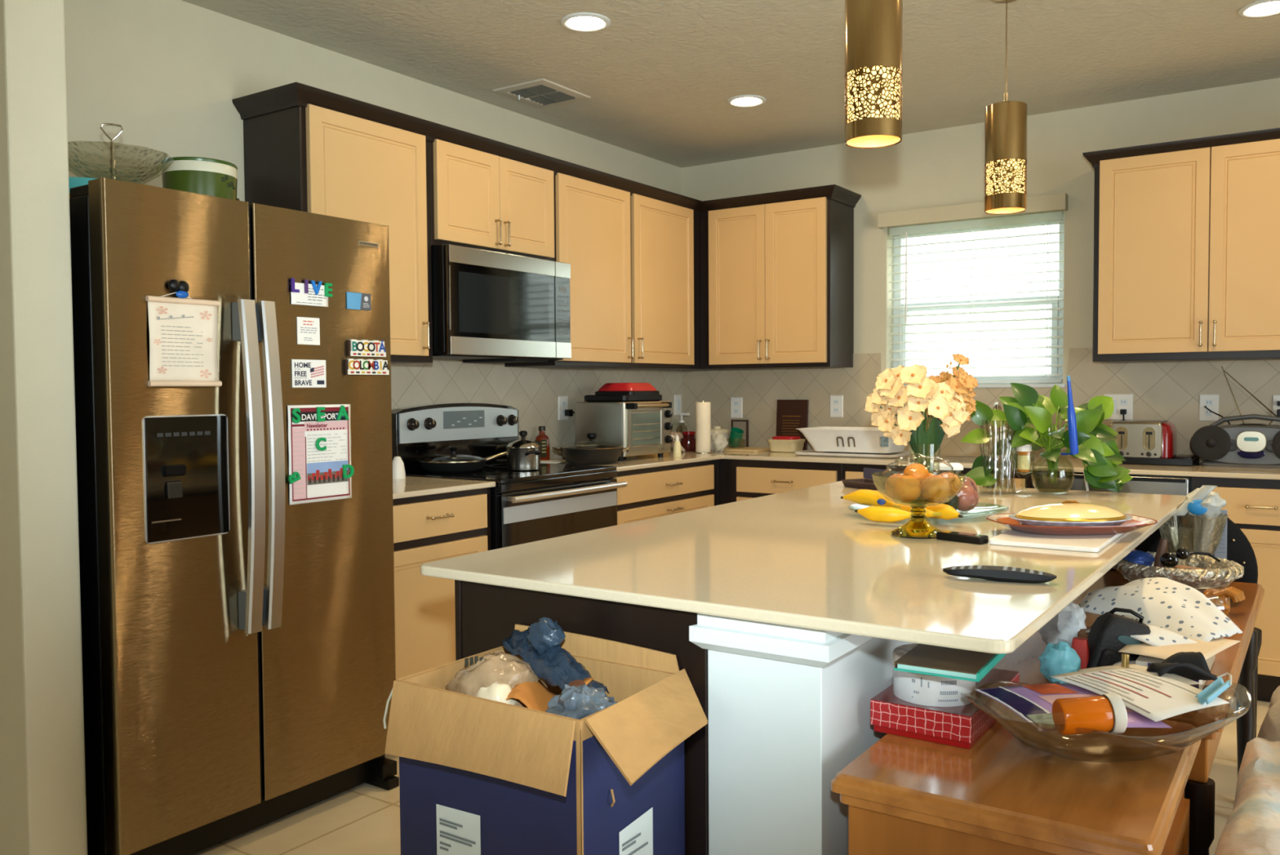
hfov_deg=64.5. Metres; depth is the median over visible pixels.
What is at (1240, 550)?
chair
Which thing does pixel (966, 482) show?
apple
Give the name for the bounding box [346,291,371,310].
magnet
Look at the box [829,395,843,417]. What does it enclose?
wall outlet
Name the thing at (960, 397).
flower
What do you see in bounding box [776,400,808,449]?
plaque
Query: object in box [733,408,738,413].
socket
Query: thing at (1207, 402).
socket
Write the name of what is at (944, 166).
wall
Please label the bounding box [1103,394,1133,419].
wall outlet
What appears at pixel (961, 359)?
flower
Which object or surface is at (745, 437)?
tub
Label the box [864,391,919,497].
flower
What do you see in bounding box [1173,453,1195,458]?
dish
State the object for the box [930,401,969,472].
flower
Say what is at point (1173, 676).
envelope
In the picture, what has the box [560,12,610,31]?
recessed light
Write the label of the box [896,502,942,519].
banana
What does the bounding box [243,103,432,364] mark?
upper cabinet
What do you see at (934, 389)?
flower
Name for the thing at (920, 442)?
greenery spray
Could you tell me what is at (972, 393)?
flower
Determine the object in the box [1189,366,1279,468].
radio
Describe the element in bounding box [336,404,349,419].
magnet
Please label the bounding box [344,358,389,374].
magnet
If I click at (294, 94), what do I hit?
crown molding
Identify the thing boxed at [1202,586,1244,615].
wooden hand
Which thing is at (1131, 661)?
folded letter
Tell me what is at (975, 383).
flower
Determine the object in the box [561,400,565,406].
socket
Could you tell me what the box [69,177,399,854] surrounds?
refrigerator
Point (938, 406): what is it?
flower
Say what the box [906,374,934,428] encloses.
flower
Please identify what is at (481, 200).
upper cabinet
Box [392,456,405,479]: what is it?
salt shaker
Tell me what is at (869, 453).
tray
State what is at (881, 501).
sticker
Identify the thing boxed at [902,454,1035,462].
sink
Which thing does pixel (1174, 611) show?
cap
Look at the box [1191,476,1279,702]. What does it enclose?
base cabinet
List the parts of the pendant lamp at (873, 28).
lamp shade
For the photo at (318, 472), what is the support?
attached to the newsletter
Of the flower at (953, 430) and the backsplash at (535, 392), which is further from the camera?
the backsplash at (535, 392)
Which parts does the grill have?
plate, plate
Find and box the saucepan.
[506,430,541,471]
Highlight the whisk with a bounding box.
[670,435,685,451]
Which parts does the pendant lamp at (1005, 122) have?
lamp shade, cord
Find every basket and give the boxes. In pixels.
[67,123,173,184]
[1112,551,1244,593]
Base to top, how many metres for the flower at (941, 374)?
0.381 m
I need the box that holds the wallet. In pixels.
[1077,625,1091,638]
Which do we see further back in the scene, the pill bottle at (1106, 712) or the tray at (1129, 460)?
the tray at (1129, 460)
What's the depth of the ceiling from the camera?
4.05 m
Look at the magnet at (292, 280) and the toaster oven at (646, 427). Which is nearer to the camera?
the magnet at (292, 280)
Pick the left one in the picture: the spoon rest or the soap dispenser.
the spoon rest
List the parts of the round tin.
lid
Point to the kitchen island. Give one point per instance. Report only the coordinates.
(786, 708)
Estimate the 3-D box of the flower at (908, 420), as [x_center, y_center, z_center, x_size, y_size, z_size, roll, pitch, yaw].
[0.813,0.070,2.989,0.091,0.285,0.067,-1,2,-16]
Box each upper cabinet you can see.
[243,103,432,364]
[429,138,554,261]
[504,172,634,368]
[591,193,713,370]
[700,196,853,369]
[1092,138,1279,362]
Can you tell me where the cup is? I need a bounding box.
[728,426,743,447]
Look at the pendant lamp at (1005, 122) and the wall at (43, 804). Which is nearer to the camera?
the wall at (43, 804)
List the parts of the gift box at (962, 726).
lid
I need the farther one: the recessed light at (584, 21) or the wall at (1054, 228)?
the wall at (1054, 228)
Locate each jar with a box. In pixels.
[680,431,695,451]
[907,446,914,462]
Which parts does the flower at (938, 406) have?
stem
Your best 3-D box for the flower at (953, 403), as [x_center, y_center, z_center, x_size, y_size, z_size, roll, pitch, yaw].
[0.875,0.050,2.974,0.096,0.327,0.072,1,3,34]
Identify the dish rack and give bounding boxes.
[794,426,909,457]
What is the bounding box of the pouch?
[1038,641,1080,683]
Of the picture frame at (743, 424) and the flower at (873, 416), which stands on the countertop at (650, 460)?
the picture frame at (743, 424)
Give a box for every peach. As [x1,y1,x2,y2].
[884,472,902,499]
[920,473,951,502]
[939,471,960,496]
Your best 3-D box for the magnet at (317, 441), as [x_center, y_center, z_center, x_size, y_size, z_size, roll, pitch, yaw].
[-0.942,0.049,2.992,0.008,0.039,0.035,1,3,34]
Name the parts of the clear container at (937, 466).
lid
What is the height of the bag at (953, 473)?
0.116 m
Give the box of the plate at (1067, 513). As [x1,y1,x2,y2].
[1008,500,1133,526]
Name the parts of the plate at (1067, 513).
lid handle, lid, dish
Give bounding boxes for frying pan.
[418,446,506,472]
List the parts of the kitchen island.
panel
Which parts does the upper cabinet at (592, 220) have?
door, handle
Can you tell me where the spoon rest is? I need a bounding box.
[540,460,561,463]
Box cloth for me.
[1172,564,1203,568]
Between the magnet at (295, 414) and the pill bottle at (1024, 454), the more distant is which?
the pill bottle at (1024, 454)
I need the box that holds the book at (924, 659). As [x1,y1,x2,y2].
[893,643,1006,681]
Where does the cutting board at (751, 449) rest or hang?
on the countertop at (650, 460)
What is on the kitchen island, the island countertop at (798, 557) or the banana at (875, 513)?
the island countertop at (798, 557)
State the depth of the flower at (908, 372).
3.00 m
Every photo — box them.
[306,460,348,484]
[1021,683,1079,693]
[1026,712,1055,728]
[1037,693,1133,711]
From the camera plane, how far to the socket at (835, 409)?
5.59 m
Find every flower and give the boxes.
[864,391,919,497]
[871,386,919,497]
[871,404,915,453]
[875,368,897,390]
[876,409,918,462]
[880,375,919,463]
[880,400,898,422]
[883,414,899,439]
[888,385,920,463]
[891,364,904,382]
[891,425,921,463]
[896,400,921,457]
[897,404,924,464]
[899,363,927,384]
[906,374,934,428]
[907,395,930,466]
[914,376,939,466]
[925,374,941,467]
[925,414,929,464]
[926,395,949,469]
[928,388,956,466]
[928,400,964,472]
[929,390,964,472]
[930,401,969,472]
[931,373,975,473]
[931,402,971,472]
[932,381,954,402]
[932,398,976,473]
[933,373,978,469]
[938,353,969,422]
[938,370,952,382]
[939,365,968,421]
[939,415,960,437]
[945,376,968,395]
[952,391,968,403]
[966,388,976,399]
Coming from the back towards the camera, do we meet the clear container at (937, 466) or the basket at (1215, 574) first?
the clear container at (937, 466)
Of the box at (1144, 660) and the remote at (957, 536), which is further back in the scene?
the remote at (957, 536)
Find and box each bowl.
[871,473,966,538]
[960,693,1251,762]
[1159,512,1228,555]
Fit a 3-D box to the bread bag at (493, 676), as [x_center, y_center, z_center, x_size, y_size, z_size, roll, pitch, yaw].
[-0.240,0.452,1.723,0.177,0.134,0.166,1,3,34]
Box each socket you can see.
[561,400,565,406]
[733,401,738,406]
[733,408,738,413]
[833,400,838,404]
[833,407,838,413]
[1120,399,1127,404]
[1204,400,1213,405]
[1204,409,1212,415]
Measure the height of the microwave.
0.446 m
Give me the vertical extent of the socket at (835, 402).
0.028 m
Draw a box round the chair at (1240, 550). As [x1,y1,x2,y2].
[1109,513,1262,737]
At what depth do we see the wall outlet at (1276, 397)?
4.44 m
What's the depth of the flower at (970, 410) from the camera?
3.02 m
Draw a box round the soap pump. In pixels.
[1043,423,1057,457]
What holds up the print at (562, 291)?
attached to the microwave
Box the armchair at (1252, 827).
[1213,685,1279,854]
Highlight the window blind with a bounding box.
[877,192,1067,383]
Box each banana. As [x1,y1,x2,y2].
[840,488,900,508]
[854,505,911,522]
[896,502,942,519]
[922,502,962,519]
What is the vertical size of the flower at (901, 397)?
0.340 m
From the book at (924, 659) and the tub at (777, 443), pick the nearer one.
the book at (924, 659)
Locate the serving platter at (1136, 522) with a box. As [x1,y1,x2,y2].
[986,512,1157,534]
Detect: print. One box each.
[299,288,326,304]
[439,817,475,850]
[557,285,568,334]
[622,831,648,854]
[733,421,746,445]
[911,676,957,701]
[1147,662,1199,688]
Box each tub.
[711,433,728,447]
[727,437,746,448]
[767,435,805,452]
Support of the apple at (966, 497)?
in the bag at (953, 473)
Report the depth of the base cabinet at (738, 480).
5.16 m
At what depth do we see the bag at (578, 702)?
1.57 m
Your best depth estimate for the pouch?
1.90 m
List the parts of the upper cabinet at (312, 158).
door, handle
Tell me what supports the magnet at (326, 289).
attached to the refrigerator
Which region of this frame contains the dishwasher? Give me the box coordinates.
[1033,470,1191,495]
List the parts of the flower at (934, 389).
stem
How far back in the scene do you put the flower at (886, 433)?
3.05 m
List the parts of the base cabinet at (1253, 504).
drawer, door, handle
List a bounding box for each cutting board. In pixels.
[724,446,770,452]
[988,528,1123,551]
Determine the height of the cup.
0.111 m
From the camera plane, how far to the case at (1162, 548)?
2.69 m
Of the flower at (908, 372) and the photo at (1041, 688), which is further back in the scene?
the flower at (908, 372)
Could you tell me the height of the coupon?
0.063 m
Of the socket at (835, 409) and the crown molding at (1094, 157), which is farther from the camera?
the socket at (835, 409)
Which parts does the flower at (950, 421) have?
stem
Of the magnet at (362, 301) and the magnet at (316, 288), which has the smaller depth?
the magnet at (316, 288)
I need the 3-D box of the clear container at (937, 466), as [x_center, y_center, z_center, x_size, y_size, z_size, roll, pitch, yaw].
[0.947,0.167,3.257,0.170,0.100,0.130,0,2,14]
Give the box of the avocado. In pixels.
[929,493,959,510]
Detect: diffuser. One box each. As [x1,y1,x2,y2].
[847,66,899,123]
[986,159,1025,195]
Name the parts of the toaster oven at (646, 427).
door, frame, handle, knob, knob, knob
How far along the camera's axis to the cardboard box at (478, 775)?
1.56 m
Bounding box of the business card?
[297,316,319,345]
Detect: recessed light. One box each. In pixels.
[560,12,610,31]
[727,94,766,106]
[1238,0,1279,17]
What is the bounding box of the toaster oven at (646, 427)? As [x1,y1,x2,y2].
[563,400,672,461]
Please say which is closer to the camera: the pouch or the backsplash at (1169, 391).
the pouch
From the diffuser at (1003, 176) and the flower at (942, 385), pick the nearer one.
the flower at (942, 385)
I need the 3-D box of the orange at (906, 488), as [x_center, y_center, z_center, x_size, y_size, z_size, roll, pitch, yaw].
[0.618,0.140,2.346,0.066,0.065,0.066,1,3,34]
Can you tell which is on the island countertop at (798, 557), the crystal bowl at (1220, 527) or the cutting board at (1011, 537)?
the cutting board at (1011, 537)
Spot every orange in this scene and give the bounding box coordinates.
[892,473,921,502]
[902,462,929,484]
[919,472,933,498]
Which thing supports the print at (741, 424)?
attached to the picture frame at (743, 424)
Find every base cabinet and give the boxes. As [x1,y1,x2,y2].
[392,487,491,680]
[613,459,718,524]
[717,458,842,504]
[842,463,1033,488]
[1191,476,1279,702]
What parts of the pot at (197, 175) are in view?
lid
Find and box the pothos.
[960,382,1133,492]
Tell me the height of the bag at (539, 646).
0.108 m
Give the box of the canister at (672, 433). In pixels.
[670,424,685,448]
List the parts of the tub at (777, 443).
lid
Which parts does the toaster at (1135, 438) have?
panel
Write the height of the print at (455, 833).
0.076 m
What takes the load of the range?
on the floor
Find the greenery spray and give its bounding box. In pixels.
[908,360,973,456]
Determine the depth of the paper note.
2.63 m
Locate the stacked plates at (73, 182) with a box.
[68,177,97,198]
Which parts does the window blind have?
rail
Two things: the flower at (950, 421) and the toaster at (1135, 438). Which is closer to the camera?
the flower at (950, 421)
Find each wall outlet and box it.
[558,395,568,420]
[674,394,681,414]
[730,396,742,417]
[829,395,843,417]
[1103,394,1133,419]
[1199,394,1218,421]
[1271,394,1279,422]
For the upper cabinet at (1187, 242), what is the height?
0.890 m
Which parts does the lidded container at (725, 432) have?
lid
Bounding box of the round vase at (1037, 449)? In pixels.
[1031,448,1074,494]
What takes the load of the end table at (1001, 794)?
on the floor
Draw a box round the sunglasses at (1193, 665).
[1146,651,1217,679]
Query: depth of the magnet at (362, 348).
3.13 m
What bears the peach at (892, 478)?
in the pedestal bowl at (917, 527)
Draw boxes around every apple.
[956,484,978,511]
[958,475,977,490]
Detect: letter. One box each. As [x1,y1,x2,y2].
[1048,666,1229,721]
[1112,660,1135,665]
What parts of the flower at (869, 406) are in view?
stem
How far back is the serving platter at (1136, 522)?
2.28 m
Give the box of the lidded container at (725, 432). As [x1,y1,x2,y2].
[711,426,728,447]
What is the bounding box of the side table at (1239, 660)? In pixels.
[992,570,1264,854]
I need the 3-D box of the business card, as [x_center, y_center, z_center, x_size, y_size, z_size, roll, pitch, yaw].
[-0.967,-0.281,2.959,0.001,0.079,0.079,1,3,34]
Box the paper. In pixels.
[505,677,593,711]
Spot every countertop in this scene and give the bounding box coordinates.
[392,475,495,498]
[420,480,1186,653]
[549,448,1279,479]
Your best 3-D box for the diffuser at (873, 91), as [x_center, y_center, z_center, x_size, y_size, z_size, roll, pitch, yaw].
[0.561,-0.792,2.438,0.123,0.131,0.123,1,3,34]
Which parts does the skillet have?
handle, knob, handle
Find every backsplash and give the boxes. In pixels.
[391,359,683,458]
[682,347,1279,461]
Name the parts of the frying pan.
knob, handle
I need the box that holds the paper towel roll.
[693,400,712,453]
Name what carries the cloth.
in the basket at (1215, 574)
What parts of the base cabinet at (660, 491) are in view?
drawer, drawer, handle, handle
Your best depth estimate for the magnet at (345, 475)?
3.07 m
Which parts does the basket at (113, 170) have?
handle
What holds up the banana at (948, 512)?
on the glass platter at (971, 513)
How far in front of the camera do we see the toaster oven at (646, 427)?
4.97 m
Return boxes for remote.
[936,530,988,544]
[942,564,1056,582]
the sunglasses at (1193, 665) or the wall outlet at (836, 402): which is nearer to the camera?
the sunglasses at (1193, 665)
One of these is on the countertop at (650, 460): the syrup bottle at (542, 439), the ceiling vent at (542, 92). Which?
the syrup bottle at (542, 439)
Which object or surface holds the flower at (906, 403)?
in the flower vase
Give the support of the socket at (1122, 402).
attached to the wall outlet at (1120, 401)
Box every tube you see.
[1071,636,1089,671]
[1121,653,1129,667]
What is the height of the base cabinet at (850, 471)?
0.894 m
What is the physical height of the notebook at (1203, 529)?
0.210 m
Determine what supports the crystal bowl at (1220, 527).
on the side table at (1239, 660)
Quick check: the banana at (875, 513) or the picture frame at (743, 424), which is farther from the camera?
the picture frame at (743, 424)
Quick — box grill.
[584,382,662,401]
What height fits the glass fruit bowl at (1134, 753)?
0.100 m
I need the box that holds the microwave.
[431,244,571,363]
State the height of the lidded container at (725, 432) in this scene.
0.132 m
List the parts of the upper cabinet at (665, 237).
handle, door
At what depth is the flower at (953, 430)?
2.98 m
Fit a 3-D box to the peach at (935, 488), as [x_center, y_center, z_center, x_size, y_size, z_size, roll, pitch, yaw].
[0.682,0.140,2.339,0.068,0.067,0.068,1,3,34]
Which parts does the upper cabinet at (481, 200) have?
door, handle, handle, door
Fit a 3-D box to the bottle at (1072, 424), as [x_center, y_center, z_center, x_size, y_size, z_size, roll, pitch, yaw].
[1.348,-0.037,3.194,0.029,0.254,0.075,-1,2,-21]
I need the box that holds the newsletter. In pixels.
[287,404,351,504]
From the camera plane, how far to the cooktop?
4.17 m
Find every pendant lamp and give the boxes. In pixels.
[844,0,902,148]
[984,0,1026,214]
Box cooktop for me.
[405,462,617,492]
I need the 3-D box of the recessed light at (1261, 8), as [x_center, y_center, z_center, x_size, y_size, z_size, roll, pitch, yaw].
[2.213,-1.477,3.574,0.180,0.009,0.180,1,3,34]
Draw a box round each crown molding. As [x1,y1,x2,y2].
[231,81,861,214]
[1082,127,1279,168]
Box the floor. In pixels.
[190,696,1270,854]
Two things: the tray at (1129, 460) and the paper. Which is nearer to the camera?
the paper
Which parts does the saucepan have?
knob, lid, handle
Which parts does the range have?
knob, knob, control panel, knob, knob, oven door, handle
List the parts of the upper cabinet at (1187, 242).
door, handle, handle, door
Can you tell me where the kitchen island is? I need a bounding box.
[454,579,915,854]
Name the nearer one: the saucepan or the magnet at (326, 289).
the magnet at (326, 289)
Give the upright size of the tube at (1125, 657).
0.037 m
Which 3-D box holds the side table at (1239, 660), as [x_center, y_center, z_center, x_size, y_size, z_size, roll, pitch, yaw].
[1.209,0.815,2.476,0.468,0.690,1.422,1,3,34]
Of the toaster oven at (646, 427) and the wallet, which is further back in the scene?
the toaster oven at (646, 427)
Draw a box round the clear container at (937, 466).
[906,462,963,475]
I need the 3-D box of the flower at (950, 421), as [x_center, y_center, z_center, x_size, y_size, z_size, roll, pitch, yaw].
[0.889,0.067,2.979,0.108,0.291,0.065,1,3,34]
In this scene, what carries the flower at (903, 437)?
in the flower vase
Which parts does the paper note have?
rod, rod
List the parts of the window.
sill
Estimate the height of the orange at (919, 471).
0.060 m
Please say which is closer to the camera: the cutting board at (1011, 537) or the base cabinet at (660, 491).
the cutting board at (1011, 537)
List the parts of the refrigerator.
door, dispenser trim, dispenser panel, handle mount, handle mount, handle, handle mount, handle mount, handle, door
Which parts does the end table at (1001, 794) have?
door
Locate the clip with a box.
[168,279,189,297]
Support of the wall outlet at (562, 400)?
attached to the wall at (170, 73)
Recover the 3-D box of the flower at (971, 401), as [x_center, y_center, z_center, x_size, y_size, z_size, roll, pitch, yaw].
[0.947,0.052,3.039,0.155,0.315,0.042,-1,2,-15]
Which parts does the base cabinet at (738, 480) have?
door, handle, drawer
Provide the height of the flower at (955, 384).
0.364 m
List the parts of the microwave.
control panel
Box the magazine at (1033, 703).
[975,683,1171,731]
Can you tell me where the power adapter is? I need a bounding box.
[1276,400,1279,417]
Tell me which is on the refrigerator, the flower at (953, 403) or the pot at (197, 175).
the pot at (197, 175)
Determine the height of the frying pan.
0.102 m
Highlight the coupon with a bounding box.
[290,282,328,306]
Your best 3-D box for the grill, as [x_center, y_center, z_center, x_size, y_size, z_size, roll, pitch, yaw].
[-0.083,-0.178,5.130,0.265,0.094,0.350,1,3,34]
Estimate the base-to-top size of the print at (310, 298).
0.044 m
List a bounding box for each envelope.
[1077,663,1199,684]
[1118,637,1240,659]
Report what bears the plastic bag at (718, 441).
on the countertop at (650, 460)
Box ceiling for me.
[181,0,1279,168]
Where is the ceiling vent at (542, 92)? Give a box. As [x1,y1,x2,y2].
[493,78,591,107]
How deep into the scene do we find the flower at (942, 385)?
2.98 m
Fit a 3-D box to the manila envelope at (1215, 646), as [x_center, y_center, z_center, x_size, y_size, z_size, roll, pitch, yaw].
[0.994,0.404,1.876,0.198,0.015,0.151,-2,3,-42]
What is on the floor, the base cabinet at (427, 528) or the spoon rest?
the base cabinet at (427, 528)
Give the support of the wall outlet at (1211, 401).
attached to the wall at (944, 166)
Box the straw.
[1083,471,1088,490]
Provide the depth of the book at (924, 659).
1.60 m
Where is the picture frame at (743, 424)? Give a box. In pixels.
[730,419,748,446]
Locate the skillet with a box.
[551,432,631,464]
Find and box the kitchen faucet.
[991,401,1005,457]
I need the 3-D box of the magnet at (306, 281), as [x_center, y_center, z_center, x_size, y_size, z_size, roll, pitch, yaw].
[-0.969,-0.409,2.945,0.008,0.040,0.009,1,3,34]
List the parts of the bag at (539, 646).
bottle cap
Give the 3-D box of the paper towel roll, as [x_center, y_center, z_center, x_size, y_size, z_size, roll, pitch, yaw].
[0.342,-0.004,5.490,0.100,0.283,0.100,1,3,34]
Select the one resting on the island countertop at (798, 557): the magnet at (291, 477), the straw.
the straw
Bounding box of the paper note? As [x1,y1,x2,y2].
[145,291,222,386]
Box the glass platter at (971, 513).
[847,505,1008,519]
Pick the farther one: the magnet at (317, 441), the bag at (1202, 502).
the magnet at (317, 441)
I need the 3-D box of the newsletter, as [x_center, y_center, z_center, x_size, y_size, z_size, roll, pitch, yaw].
[-0.944,0.076,3.000,0.004,0.286,0.224,1,3,34]
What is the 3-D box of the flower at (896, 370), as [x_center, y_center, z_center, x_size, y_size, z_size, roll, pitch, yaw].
[0.788,0.011,3.043,0.105,0.399,0.054,1,3,34]
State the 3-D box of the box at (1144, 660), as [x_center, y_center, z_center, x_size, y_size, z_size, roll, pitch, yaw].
[0.960,0.458,1.839,0.101,0.075,0.081,1,3,34]
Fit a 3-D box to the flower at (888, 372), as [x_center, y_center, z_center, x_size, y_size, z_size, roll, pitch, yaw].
[0.770,0.017,3.020,0.134,0.390,0.057,0,2,11]
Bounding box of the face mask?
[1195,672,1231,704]
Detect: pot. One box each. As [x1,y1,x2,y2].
[160,156,239,200]
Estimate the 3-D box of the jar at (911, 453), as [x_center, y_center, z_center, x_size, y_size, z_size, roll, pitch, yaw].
[0.942,0.134,3.463,0.054,0.150,0.056,0,2,15]
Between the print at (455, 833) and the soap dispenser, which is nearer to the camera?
the print at (455, 833)
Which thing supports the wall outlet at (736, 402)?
attached to the wall at (944, 166)
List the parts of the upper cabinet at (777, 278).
door, handle, handle, door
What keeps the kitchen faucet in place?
on the countertop at (650, 460)
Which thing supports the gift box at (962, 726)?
on the end table at (1001, 794)
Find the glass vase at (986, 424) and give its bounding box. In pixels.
[978,423,1015,494]
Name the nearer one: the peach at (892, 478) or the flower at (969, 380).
the peach at (892, 478)
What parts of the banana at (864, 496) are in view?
stem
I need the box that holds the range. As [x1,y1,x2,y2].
[391,402,626,549]
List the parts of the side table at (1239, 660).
leg, leg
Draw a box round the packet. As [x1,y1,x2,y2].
[1123,549,1154,565]
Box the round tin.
[893,643,975,706]
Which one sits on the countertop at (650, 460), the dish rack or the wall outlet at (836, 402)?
the dish rack
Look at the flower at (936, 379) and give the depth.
3.06 m
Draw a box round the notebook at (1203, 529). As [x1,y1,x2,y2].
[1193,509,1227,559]
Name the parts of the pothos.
stem, stem, stem, stem, stem, stem, stem, stem, stem, stem, stem, stem, stem, stem, stem, stem, stem, stem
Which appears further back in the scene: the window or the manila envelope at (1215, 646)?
the window
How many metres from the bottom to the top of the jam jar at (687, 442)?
0.110 m
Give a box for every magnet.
[288,471,301,484]
[290,277,299,292]
[291,359,326,387]
[291,408,301,422]
[303,279,308,293]
[310,280,322,294]
[315,406,325,421]
[315,437,326,450]
[324,282,333,297]
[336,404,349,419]
[342,464,354,478]
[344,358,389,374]
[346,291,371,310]
[346,338,386,356]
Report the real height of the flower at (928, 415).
0.330 m
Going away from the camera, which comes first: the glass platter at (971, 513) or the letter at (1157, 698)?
the letter at (1157, 698)
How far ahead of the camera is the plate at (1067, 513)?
2.31 m
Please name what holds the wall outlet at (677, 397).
attached to the wall at (170, 73)
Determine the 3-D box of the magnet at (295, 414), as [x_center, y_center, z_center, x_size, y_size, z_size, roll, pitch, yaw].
[-0.989,-0.034,2.919,0.008,0.044,0.026,1,3,34]
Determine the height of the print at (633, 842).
0.026 m
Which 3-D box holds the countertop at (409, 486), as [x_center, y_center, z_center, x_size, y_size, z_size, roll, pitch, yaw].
[-0.978,0.221,3.770,0.624,0.020,0.617,1,3,34]
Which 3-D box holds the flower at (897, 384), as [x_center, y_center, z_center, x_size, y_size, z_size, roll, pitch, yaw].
[0.777,0.029,3.008,0.128,0.366,0.061,0,2,4]
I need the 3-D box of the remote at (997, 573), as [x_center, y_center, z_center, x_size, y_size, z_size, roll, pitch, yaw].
[0.643,0.262,1.817,0.192,0.023,0.047,0,2,22]
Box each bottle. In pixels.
[533,426,550,460]
[673,435,681,457]
[675,422,687,432]
[1016,444,1031,471]
[1052,692,1127,734]
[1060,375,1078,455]
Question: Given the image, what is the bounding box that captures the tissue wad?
[1039,601,1086,646]
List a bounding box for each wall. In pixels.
[0,0,87,854]
[63,0,681,458]
[680,77,1279,457]
[904,224,1058,375]
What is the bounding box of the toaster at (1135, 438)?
[1108,408,1177,458]
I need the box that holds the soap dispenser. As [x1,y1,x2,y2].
[675,413,689,432]
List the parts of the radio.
power cord, carry handle, silver panel, lid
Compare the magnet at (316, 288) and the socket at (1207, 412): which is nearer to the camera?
the magnet at (316, 288)
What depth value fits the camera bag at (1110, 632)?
1.90 m
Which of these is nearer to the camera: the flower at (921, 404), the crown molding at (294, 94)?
the flower at (921, 404)
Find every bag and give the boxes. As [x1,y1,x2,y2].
[445,649,547,707]
[502,617,609,693]
[545,684,617,719]
[711,430,728,451]
[882,453,955,487]
[924,472,977,514]
[1086,607,1151,667]
[1173,484,1226,519]
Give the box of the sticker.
[876,498,885,504]
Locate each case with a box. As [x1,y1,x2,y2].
[841,467,894,489]
[1153,538,1167,567]
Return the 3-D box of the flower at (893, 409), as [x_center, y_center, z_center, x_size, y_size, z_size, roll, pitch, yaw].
[0.778,0.060,3.025,0.122,0.303,0.052,0,2,12]
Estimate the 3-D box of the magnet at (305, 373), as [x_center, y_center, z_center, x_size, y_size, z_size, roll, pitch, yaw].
[-0.967,-0.157,2.963,0.003,0.081,0.119,1,3,34]
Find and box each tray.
[794,448,909,457]
[1121,454,1199,466]
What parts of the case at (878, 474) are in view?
lid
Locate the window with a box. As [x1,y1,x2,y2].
[893,213,1065,387]
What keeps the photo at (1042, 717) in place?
on the magazine at (1033, 703)
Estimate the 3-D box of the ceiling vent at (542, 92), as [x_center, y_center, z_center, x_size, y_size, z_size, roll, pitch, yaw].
[-0.439,-1.485,4.555,0.290,0.030,0.340,1,3,34]
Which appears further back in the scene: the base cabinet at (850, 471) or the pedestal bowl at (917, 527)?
the base cabinet at (850, 471)
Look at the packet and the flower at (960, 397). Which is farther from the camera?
the flower at (960, 397)
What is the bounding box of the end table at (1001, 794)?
[831,708,1201,854]
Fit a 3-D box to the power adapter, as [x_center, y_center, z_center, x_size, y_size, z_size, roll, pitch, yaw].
[2.795,-0.071,4.402,0.050,0.085,0.035,1,3,34]
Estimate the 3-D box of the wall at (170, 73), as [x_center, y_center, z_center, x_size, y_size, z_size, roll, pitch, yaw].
[-2.216,-0.119,2.644,0.150,2.592,8.600,1,3,34]
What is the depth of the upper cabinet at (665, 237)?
5.37 m
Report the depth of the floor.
2.96 m
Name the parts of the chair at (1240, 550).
backrest, leg, leg, seat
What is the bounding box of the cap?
[1079,577,1242,646]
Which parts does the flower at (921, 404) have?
stem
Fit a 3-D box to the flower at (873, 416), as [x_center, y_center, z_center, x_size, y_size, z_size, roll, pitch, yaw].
[0.764,0.068,3.037,0.145,0.288,0.053,0,2,18]
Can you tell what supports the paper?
on the paper bag
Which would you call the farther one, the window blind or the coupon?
the window blind
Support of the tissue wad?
on the side table at (1239, 660)
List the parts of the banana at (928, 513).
stem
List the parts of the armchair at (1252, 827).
arm, backrest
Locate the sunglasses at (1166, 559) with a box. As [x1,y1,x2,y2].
[1160,547,1220,567]
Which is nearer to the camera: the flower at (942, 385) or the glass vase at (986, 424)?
the flower at (942, 385)
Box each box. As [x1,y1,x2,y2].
[382,623,707,854]
[870,667,1019,748]
[1135,654,1202,710]
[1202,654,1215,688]

